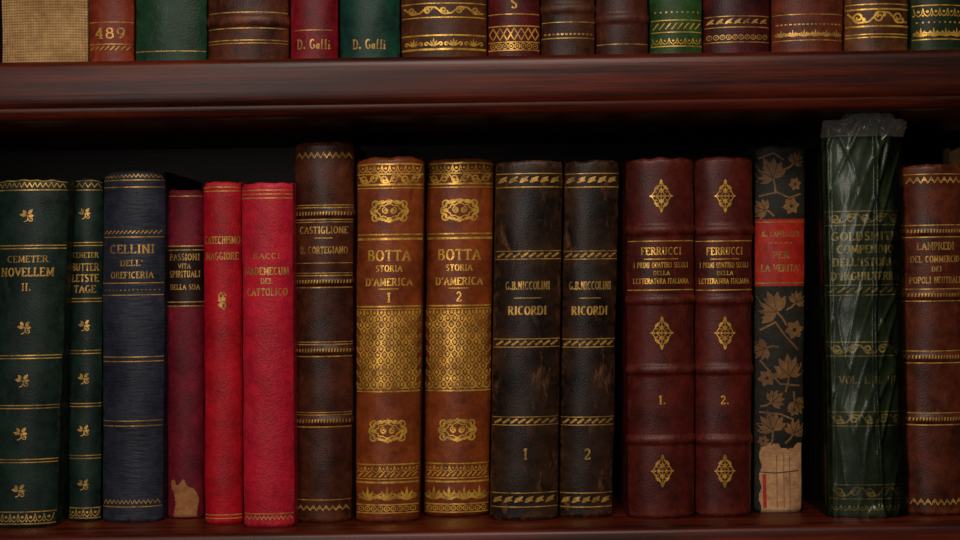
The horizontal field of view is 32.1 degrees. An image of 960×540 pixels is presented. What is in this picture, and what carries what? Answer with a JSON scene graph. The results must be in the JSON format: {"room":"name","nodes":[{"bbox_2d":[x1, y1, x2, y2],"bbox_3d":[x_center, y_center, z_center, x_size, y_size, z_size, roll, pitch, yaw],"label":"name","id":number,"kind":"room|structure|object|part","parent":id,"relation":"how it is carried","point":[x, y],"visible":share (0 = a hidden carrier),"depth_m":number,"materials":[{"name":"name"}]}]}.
{"room":"library","nodes":[
{"label":"library","id":0,"kind":"room"},
{"bbox_3d":[0.018,1.275,-0.370,5.000,0.050,3.260,-1,0,0],"label":"floor","id":1,"kind":"structure","parent":0,"visible":0},
{"bbox_2d":[0,49,959,539],"bbox_3d":[0.005,0.355,1.085,1.040,1.790,0.260,-1,0,0],"label":"wooden bookcase","id":2,"kind":"object","parent":1,"relation":"on","point":[221,120],"visible":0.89,"depth_m":0.97,"materials":[{"name":"brown wood"}]},
{"bbox_2d":[0,0,1,62],"bbox_3d":[-0.310,-0.223,1.074,0.039,0.205,0.140,-1,0,0],"label":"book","id":3,"kind":"object","parent":2,"relation":"on","point":[0,0],"visible":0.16,"depth_m":1.02,"materials":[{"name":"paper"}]},
{"bbox_2d":[0,179,75,527],"bbox_3d":[-0.274,0.050,1.070,0.054,0.210,0.140,-1,0,0],"label":"book","id":4,"kind":"object","parent":2,"relation":"on","point":[37,216],"visible":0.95,"depth_m":1.00,"materials":[{"name":"leather"}]},
{"bbox_2d":[2,0,88,61],"bbox_3d":[-0.263,-0.223,1.072,0.054,0.204,0.140,-1,0,0],"label":"book","id":5,"kind":"object","parent":2,"relation":"on","point":[32,30],"visible":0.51,"depth_m":1.00,"materials":[{"name":"beige fabric"}]},
{"bbox_2d":[69,178,103,521],"bbox_3d":[-0.243,0.049,1.091,0.024,0.211,0.140,-1,0,0],"label":"book","id":6,"kind":"object","parent":2,"relation":"on","point":[86,432],"visible":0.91,"depth_m":1.02,"materials":[{"name":"leather"}]},
{"bbox_2d":[89,0,135,60],"bbox_3d":[-0.224,-0.224,1.074,0.029,0.204,0.140,-1,0,0],"label":"book","id":7,"kind":"object","parent":2,"relation":"on","point":[112,23],"visible":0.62,"depth_m":1.00,"materials":[{"name":"leather"}]},
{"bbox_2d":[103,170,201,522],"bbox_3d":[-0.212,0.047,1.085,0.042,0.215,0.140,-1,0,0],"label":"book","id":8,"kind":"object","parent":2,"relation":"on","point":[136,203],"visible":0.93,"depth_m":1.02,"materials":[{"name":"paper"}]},
{"bbox_2d":[136,0,207,60],"bbox_3d":[-0.187,-0.224,1.074,0.045,0.203,0.140,-1,0,0],"label":"book","id":9,"kind":"object","parent":2,"relation":"on","point":[165,29],"visible":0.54,"depth_m":1.00,"materials":[{"name":"leather"}]},
{"bbox_2d":[167,190,204,518],"bbox_3d":[-0.182,0.052,1.098,0.026,0.203,0.140,-1,0,0],"label":"book","id":10,"kind":"object","parent":2,"relation":"on","point":[185,340],"visible":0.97,"depth_m":1.03,"materials":[{"name":"leather"}]},
{"bbox_2d":[203,182,245,524],"bbox_3d":[-0.155,0.050,1.071,0.025,0.207,0.140,-1,0,0],"label":"book","id":11,"kind":"object","parent":2,"relation":"on","point":[222,208],"visible":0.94,"depth_m":1.00,"materials":[{"name":"leather"}]},
{"bbox_2d":[207,0,290,59],"bbox_3d":[-0.141,-0.224,1.072,0.052,0.202,0.141,-1,0,0],"label":"book","id":12,"kind":"object","parent":2,"relation":"on","point":[237,29],"visible":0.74,"depth_m":1.00,"materials":[{"name":"brown leather"}]},
{"bbox_2d":[242,182,297,527],"bbox_3d":[-0.126,0.051,1.057,0.032,0.205,0.140,-1,0,0],"label":"book","id":13,"kind":"object","parent":2,"relation":"on","point":[269,251],"visible":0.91,"depth_m":0.99,"materials":[{"name":"leather"}]},
{"bbox_2d":[291,0,339,57],"bbox_3d":[-0.101,-0.225,1.074,0.031,0.202,0.140,-1,0,0],"label":"book","id":14,"kind":"object","parent":2,"relation":"on","point":[315,24],"visible":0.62,"depth_m":1.00,"materials":[{"name":"leather"}]},
{"bbox_2d":[295,142,368,522],"bbox_3d":[-0.094,0.037,1.073,0.039,0.230,0.141,-1,0,0],"label":"book","id":15,"kind":"object","parent":2,"relation":"on","point":[325,172],"visible":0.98,"depth_m":1.00,"materials":[{"name":"leather"}]},
{"bbox_2d":[340,0,400,57],"bbox_3d":[-0.067,-0.225,1.074,0.038,0.201,0.140,-1,0,0],"label":"book","id":16,"kind":"object","parent":2,"relation":"on","point":[368,28],"visible":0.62,"depth_m":1.00,"materials":[{"name":"leather"}]},
{"bbox_2d":[356,156,426,522],"bbox_3d":[-0.054,0.042,1.070,0.044,0.220,0.140,-1,0,0],"label":"book","id":17,"kind":"object","parent":2,"relation":"on","point":[391,192],"visible":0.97,"depth_m":1.00,"materials":[{"name":"leather"}]},
{"bbox_2d":[401,0,486,56],"bbox_3d":[-0.022,-0.225,1.072,0.054,0.200,0.140,-1,0,0],"label":"book","id":18,"kind":"object","parent":2,"relation":"on","point":[429,28],"visible":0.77,"depth_m":1.00,"materials":[{"name":"leather"}]},
{"bbox_2d":[424,158,493,516],"bbox_3d":[-0.013,0.041,1.091,0.046,0.220,0.140,-1,0,0],"label":"book","id":19,"kind":"object","parent":2,"relation":"on","point":[459,207],"visible":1,"depth_m":1.02,"materials":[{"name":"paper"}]},
{"bbox_3d":[0.005,0.340,1.205,0.950,1.620,0.010,-1,0,0],"label":"panel","id":20,"kind":"part","parent":2,"relation":"part of","materials":[{"name":"brown wood"}]},
{"bbox_2d":[487,0,539,55],"bbox_3d":[0.020,-0.226,1.074,0.034,0.200,0.140,-1,0,0],"label":"book","id":21,"kind":"object","parent":2,"relation":"on","point":[513,26],"visible":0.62,"depth_m":1.00,"materials":[{"name":"leather"}]},
{"bbox_2d":[489,160,562,520],"bbox_3d":[0.028,0.042,1.071,0.047,0.217,0.140,-1,0,0],"label":"book","id":22,"kind":"object","parent":2,"relation":"on","point":[527,216],"visible":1,"depth_m":1.00,"materials":[{"name":"leather"}]},
{"bbox_2d":[539,0,595,54],"bbox_3d":[0.053,-0.226,1.076,0.035,0.200,0.141,-1,0,0],"label":"book","id":23,"kind":"object","parent":2,"relation":"on","point":[567,27],"visible":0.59,"depth_m":1.01,"materials":[{"name":"leather"}]},
{"bbox_2d":[558,160,618,517],"bbox_3d":[0.066,0.042,1.079,0.040,0.217,0.141,-1,0,0],"label":"book","id":24,"kind":"object","parent":2,"relation":"on","point":[590,198],"visible":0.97,"depth_m":1.01,"materials":[{"name":"leather"}]},
{"bbox_2d":[594,0,648,53],"bbox_3d":[0.086,-0.226,1.075,0.034,0.200,0.141,-1,0,0],"label":"book","id":25,"kind":"object","parent":2,"relation":"on","point":[621,26],"visible":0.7,"depth_m":1.01,"materials":[{"name":"leather"}]},
{"bbox_2d":[612,157,695,518],"bbox_3d":[0.110,0.041,1.070,0.044,0.218,0.142,-1,0,0],"label":"book","id":26,"kind":"object","parent":2,"relation":"on","point":[653,474],"visible":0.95,"depth_m":1.00,"materials":[{"name":"leather"}]},
{"bbox_2d":[647,0,701,52],"bbox_3d":[0.118,-0.226,1.074,0.034,0.199,0.140,-1,0,0],"label":"book","id":27,"kind":"object","parent":2,"relation":"on","point":[674,26],"visible":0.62,"depth_m":1.00,"materials":[{"name":"leather"}]},
{"bbox_2d":[692,157,753,516],"bbox_3d":[0.148,0.040,1.075,0.039,0.218,0.141,-1,0,0],"label":"book","id":28,"kind":"object","parent":2,"relation":"on","point":[722,186],"visible":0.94,"depth_m":1.01,"materials":[{"name":"leather"}]},
{"bbox_2d":[702,0,769,52],"bbox_3d":[0.155,-0.226,1.074,0.042,0.198,0.140,-1,0,0],"label":"book","id":29,"kind":"object","parent":2,"relation":"on","point":[727,25],"visible":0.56,"depth_m":1.00,"materials":[{"name":"leather"}]},
{"bbox_2d":[732,145,804,512],"bbox_3d":[0.184,0.036,1.089,0.035,0.225,0.141,-1,0,0],"label":"book","id":30,"kind":"object","parent":2,"relation":"on","point":[778,173],"visible":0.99,"depth_m":1.02,"materials":[{"name":"grey paper"}]},
{"bbox_2d":[769,0,842,51],"bbox_3d":[0.198,-0.227,1.073,0.046,0.198,0.140,-1,0,0],"label":"book","id":31,"kind":"object","parent":2,"relation":"on","point":[795,25],"visible":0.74,"depth_m":1.00,"materials":[{"name":"leather"}]},
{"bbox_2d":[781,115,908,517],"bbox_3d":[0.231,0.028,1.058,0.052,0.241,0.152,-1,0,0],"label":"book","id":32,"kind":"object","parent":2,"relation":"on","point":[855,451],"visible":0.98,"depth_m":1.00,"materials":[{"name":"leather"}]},
{"bbox_2d":[842,0,907,50],"bbox_3d":[0.240,-0.227,1.074,0.041,0.197,0.140,-1,0,0],"label":"book","id":33,"kind":"object","parent":2,"relation":"on","point":[867,24],"visible":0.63,"depth_m":1.00,"materials":[{"name":"leather"}]},
{"bbox_2d":[902,164,959,515],"bbox_3d":[0.275,0.042,1.067,0.040,0.211,0.142,-1,0,0],"label":"book","id":34,"kind":"object","parent":2,"relation":"on","point":[931,192],"visible":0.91,"depth_m":1.00,"materials":[{"name":"leather"}]},
{"bbox_2d":[908,0,959,49],"bbox_3d":[0.277,-0.228,1.074,0.034,0.197,0.140,-1,0,0],"label":"book","id":35,"kind":"object","parent":2,"relation":"on","point":[932,24],"visible":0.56,"depth_m":1.00,"materials":[{"name":"leather"}]},
{"bbox_2d":[939,147,959,164],"bbox_3d":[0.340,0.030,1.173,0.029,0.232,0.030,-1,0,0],"label":"book","id":36,"kind":"object","parent":2,"relation":"on","point":[946,156],"visible":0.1,"depth_m":1.16,"materials":[{"name":"beige fabric"}]}
]}

